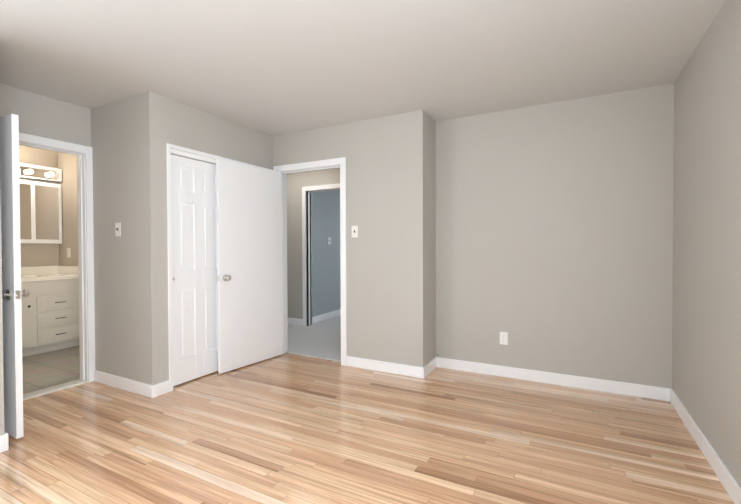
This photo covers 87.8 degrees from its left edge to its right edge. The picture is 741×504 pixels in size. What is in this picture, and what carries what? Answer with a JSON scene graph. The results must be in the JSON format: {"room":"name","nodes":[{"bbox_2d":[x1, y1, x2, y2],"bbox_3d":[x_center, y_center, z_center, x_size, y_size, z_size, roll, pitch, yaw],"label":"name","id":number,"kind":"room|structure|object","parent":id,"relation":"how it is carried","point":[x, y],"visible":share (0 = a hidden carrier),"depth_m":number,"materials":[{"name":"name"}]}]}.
{"room":"empty bedroom","nodes":[
{"label":"empty bedroom","id":0,"kind":"room"},
{"bbox_2d":[0,190,4,434],"bbox_3d":[-2.627,-0.043,2.438,0.965,2.440,0.120,0,1,28],"label":"wall","id":1,"kind":"structure","parent":0,"point":[2,432],"depth_m":2.27,"materials":[{"name":"grey paint"}]},
{"bbox_2d":[0,432,8,452],"bbox_3d":[-2.614,1.141,1.418,0.014,0.100,1.974,0,1,28],"label":"baseboard","id":2,"kind":"structure","parent":1,"relation":"attached to","point":[4,442],"depth_m":2.27,"materials":[{"name":"white wood"}]},
{"bbox_2d":[0,114,29,438],"bbox_3d":[-2.529,0.155,2.572,0.770,2.015,0.157,0,1,28],"label":"bathroom door","id":3,"kind":"structure","parent":1,"relation":"in","point":[12,292],"depth_m":2.41,"materials":[{"name":"white wood"}]},
{"bbox_2d":[19,145,58,266],"bbox_3d":[-4.416,-0.061,4.230,0.120,2.440,1.870,0,1,28],"label":"wall","id":4,"kind":"structure","parent":0,"point":[35,254],"depth_m":4.74,"materials":[{"name":"paint"}]},
{"bbox_2d":[19,163,61,182],"bbox_3d":[-4.124,-0.956,4.468,0.160,0.160,0.888,0,1,28],"label":"light bar","id":5,"kind":"object","parent":4,"relation":"attached to","point":[37,172],"visible":0.69,"depth_m":4.67,"materials":[{"name":"white"}]},
{"bbox_2d":[20,179,61,243],"bbox_3d":[-4.133,-0.473,4.492,0.124,0.745,0.868,0,1,28],"label":"mirrored medicine cabinet","id":6,"kind":"object","parent":4,"relation":"attached to","point":[40,212],"visible":0.6,"depth_m":4.65,"materials":[{"name":"white"}]},
{"bbox_2d":[0,84,90,146],"bbox_3d":[-2.762,-0.052,3.089,0.120,2.440,0.907,0,1,28],"label":"wall","id":7,"kind":"structure","parent":0,"point":[46,117],"depth_m":3.16,"materials":[{"name":"grey paint"}]},
{"bbox_2d":[19,132,94,382],"bbox_3d":[-2.756,0.119,3.101,0.154,2.099,0.908,0,1,28],"label":"door frame","id":8,"kind":"structure","parent":7,"relation":"attached to","point":[83,153],"depth_m":3.43,"materials":[{"name":"white wood"}]},
{"bbox_2d":[22,346,79,393],"bbox_3d":[-3.535,1.184,3.787,1.900,0.056,1.670,0,1,28],"label":"floor","id":9,"kind":"structure","parent":0,"point":[44,370],"depth_m":3.81,"materials":[{"name":"beige tile"}]},
{"bbox_2d":[21,266,78,356],"bbox_3d":[-3.971,0.665,4.298,0.600,0.968,1.104,0,1,28],"label":"bathroom vanity","id":10,"kind":"object","parent":9,"relation":"on","point":[50,311],"visible":0.65,"depth_m":4.41,"materials":[{"name":"white wood"}]},
{"bbox_2d":[57,152,77,265],"bbox_3d":[-3.126,-0.070,4.541,1.875,2.440,0.120,0,1,28],"label":"wall","id":11,"kind":"structure","parent":0,"point":[67,164],"depth_m":4.79,"materials":[{"name":"paint"}]},
{"bbox_2d":[67,248,70,256],"bbox_3d":[-3.764,0.009,4.805,0.070,0.115,0.008,0,1,28],"label":"outlet","id":12,"kind":"object","parent":11,"relation":"attached to","point":[68,253],"visible":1,"depth_m":4.80,"materials":[{"name":"white plastic"}]},
{"bbox_2d":[91,94,142,382],"bbox_3d":[-2.202,-0.058,3.375,0.845,2.440,0.120,0,1,28],"label":"wall","id":13,"kind":"structure","parent":0,"point":[116,144],"depth_m":3.28,"materials":[{"name":"grey paint"}]},
{"bbox_2d":[115,223,120,235],"bbox_3d":[-2.144,-0.190,3.264,0.070,0.115,0.016,0,1,28],"label":"light switch","id":14,"kind":"object","parent":13,"relation":"attached to","point":[118,229],"visible":1,"depth_m":3.26,"materials":[{"name":"white plastic"}]},
{"bbox_2d":[140,91,272,384],"bbox_3d":[-1.473,-0.065,3.725,0.120,2.440,1.418,0,1,28],"label":"wall","id":15,"kind":"structure","parent":0,"point":[164,120],"depth_m":3.15,"materials":[{"name":"grey paint"}]},
{"bbox_2d":[94,370,155,397],"bbox_3d":[-2.110,1.114,3.269,0.842,0.100,0.014,0,1,28],"label":"baseboard","id":16,"kind":"structure","parent":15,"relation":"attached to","point":[133,386],"depth_m":3.23,"materials":[{"name":"white wood"}]},
{"bbox_2d":[171,155,217,385],"bbox_3d":[-1.575,0.157,3.525,0.037,1.978,0.612,0,1,28],"label":"closet door","id":17,"kind":"structure","parent":15,"relation":"in","point":[194,262],"depth_m":3.48,"materials":[{"name":"white wood"}]},
{"bbox_2d":[166,143,270,390],"bbox_3d":[-1.438,0.123,3.781,0.132,2.062,1.264,0,1,28],"label":"trim","id":18,"kind":"structure","parent":15,"relation":"attached to","point":[176,150],"depth_m":3.21,"materials":[{"name":"white wood"}]},
{"bbox_2d":[285,315,340,361],"bbox_3d":[-0.453,1.125,7.098,4.979,0.062,5.300,0,1,28],"label":"floor","id":19,"kind":"structure","parent":0,"point":[321,339],"depth_m":4.95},
{"bbox_2d":[287,168,339,325],"bbox_3d":[-1.089,-0.096,5.899,4.759,2.440,0.120,0,1,28],"label":"wall","id":20,"kind":"structure","parent":0,"point":[296,182],"depth_m":5.85,"materials":[{"name":"grey paint"}]},
{"bbox_2d":[288,318,302,325],"bbox_3d":[-2.120,1.059,6.383,2.491,0.100,0.014,0,1,28],"label":"baseboard","id":21,"kind":"structure","parent":20,"relation":"attached to","point":[292,321],"depth_m":5.86,"materials":[{"name":"white wood"}]},
{"bbox_2d":[302,183,339,325],"bbox_3d":[-0.574,0.077,5.632,0.938,2.099,0.154,0,1,28],"label":"door frame","id":22,"kind":"structure","parent":20,"relation":"attached to","point":[322,188],"depth_m":5.77,"materials":[{"name":"white wood"}]},
{"bbox_2d":[311,190,340,316],"bbox_3d":[-0.605,-0.108,6.690,0.120,2.440,1.730,0,1,28],"label":"wall","id":23,"kind":"structure","parent":0,"point":[326,282],"depth_m":6.31,"materials":[{"name":"grey paint"}]},
{"bbox_2d":[312,309,340,322],"bbox_3d":[-0.538,1.050,6.683,0.014,0.100,1.713,0,1,28],"label":"baseboard","id":24,"kind":"structure","parent":23,"relation":"attached to","point":[325,316],"depth_m":6.30,"materials":[{"name":"white wood"}]},
{"bbox_2d":[273,112,410,364],"bbox_3d":[-0.386,-0.073,4.022,1.769,2.440,0.120,0,1,28],"label":"wall","id":25,"kind":"structure","parent":0,"point":[375,152],"depth_m":3.73,"materials":[{"name":"grey paint"}]},
{"bbox_2d":[216,159,282,373],"bbox_3d":[-1.235,0.132,3.955,0.172,2.015,0.799,0,1,28],"label":"hall door","id":26,"kind":"structure","parent":25,"relation":"in","point":[249,244],"depth_m":3.88,"materials":[{"name":"white wood"}]},
{"bbox_2d":[273,157,346,365],"bbox_3d":[-0.628,0.097,4.152,0.938,2.099,0.154,0,1,28],"label":"door frame","id":27,"kind":"structure","parent":25,"relation":"attached to","point":[285,170],"depth_m":4.00,"materials":[{"name":"white wood"}]},
{"bbox_2d":[352,226,357,236],"bbox_3d":[-0.159,-0.203,3.824,0.070,0.115,0.016,0,1,28],"label":"light switch","id":28,"kind":"object","parent":25,"relation":"attached to","point":[354,231],"visible":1,"depth_m":3.82,"materials":[{"name":"white plastic"}]},
{"bbox_2d":[346,356,423,378],"bbox_3d":[0.124,1.100,3.697,0.824,0.100,0.014,0,1,28],"label":"baseboard","id":29,"kind":"structure","parent":25,"relation":"attached to","point":[395,368],"depth_m":3.67,"materials":[{"name":"white wood"}]},
{"bbox_2d":[0,0,725,135],"bbox_3d":[-0.644,-1.351,4.664,7.087,0.100,9.920,0,1,28],"label":"ceiling","id":30,"kind":"structure","parent":0,"point":[274,67],"depth_m":2.46,"materials":[{"name":"paint"}]},
{"bbox_2d":[0,353,733,503],"bbox_3d":[-0.731,1.207,1.929,4.682,0.060,4.927,0,1,28],"label":"floor","id":31,"kind":"structure","parent":0,"point":[286,428],"depth_m":2.34,"materials":[{"name":"brown wood"}]},
{"bbox_2d":[23,379,86,399],"bbox_3d":[-2.752,1.165,3.115,0.110,0.026,0.806,0,1,28],"label":"threshold","id":32,"kind":"object","parent":31,"relation":"on","point":[51,389],"visible":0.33,"depth_m":3.24,"materials":[{"name":"beige wood"}]},
{"bbox_2d":[410,110,435,366],"bbox_3d":[0.509,-0.071,3.695,0.120,2.440,0.372,0,1,28],"label":"wall","id":33,"kind":"structure","parent":0,"point":[423,219],"depth_m":3.55,"materials":[{"name":"grey paint"}]},
{"bbox_2d":[424,357,435,377],"bbox_3d":[0.564,1.099,3.666,0.017,0.100,0.330,0,1,28],"label":"baseboard","id":34,"kind":"structure","parent":33,"relation":"attached to","point":[428,368],"depth_m":3.66,"materials":[{"name":"white wood"}]},
{"bbox_2d":[436,83,673,388],"bbox_3d":[1.512,-0.071,3.446,2.128,2.440,0.120,0,1,28],"label":"wall","id":35,"kind":"structure","parent":0,"point":[554,237],"depth_m":3.31,"materials":[{"name":"grey paint"}]},
{"bbox_2d":[500,332,507,344],"bbox_3d":[1.223,0.792,3.538,0.070,0.115,0.008,0,1,28],"label":"outlet","id":36,"kind":"object","parent":35,"relation":"attached to","point":[503,338],"visible":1,"depth_m":3.53,"materials":[{"name":"white plastic"}]},
{"bbox_2d":[436,357,667,400],"bbox_3d":[1.477,1.099,3.405,1.871,0.100,0.018,0,1,28],"label":"baseboard","id":37,"kind":"structure","parent":35,"relation":"attached to","point":[631,389],"depth_m":3.32,"materials":[{"name":"white wood"}]},
{"bbox_2d":[672,0,740,486],"bbox_3d":[1.284,-0.035,0.852,0.120,2.440,4.927,0,1,28],"label":"wall","id":38,"kind":"structure","parent":0,"point":[706,356],"depth_m":2.14,"materials":[{"name":"grey paint"}]},
{"bbox_2d":[668,388,740,503],"bbox_3d":[1.227,1.134,0.899,0.017,0.100,4.687,0,1,28],"label":"baseboard","id":39,"kind":"structure","parent":38,"relation":"attached to","point":[731,486],"depth_m":2.13,"materials":[{"name":"white wood"}]}
]}

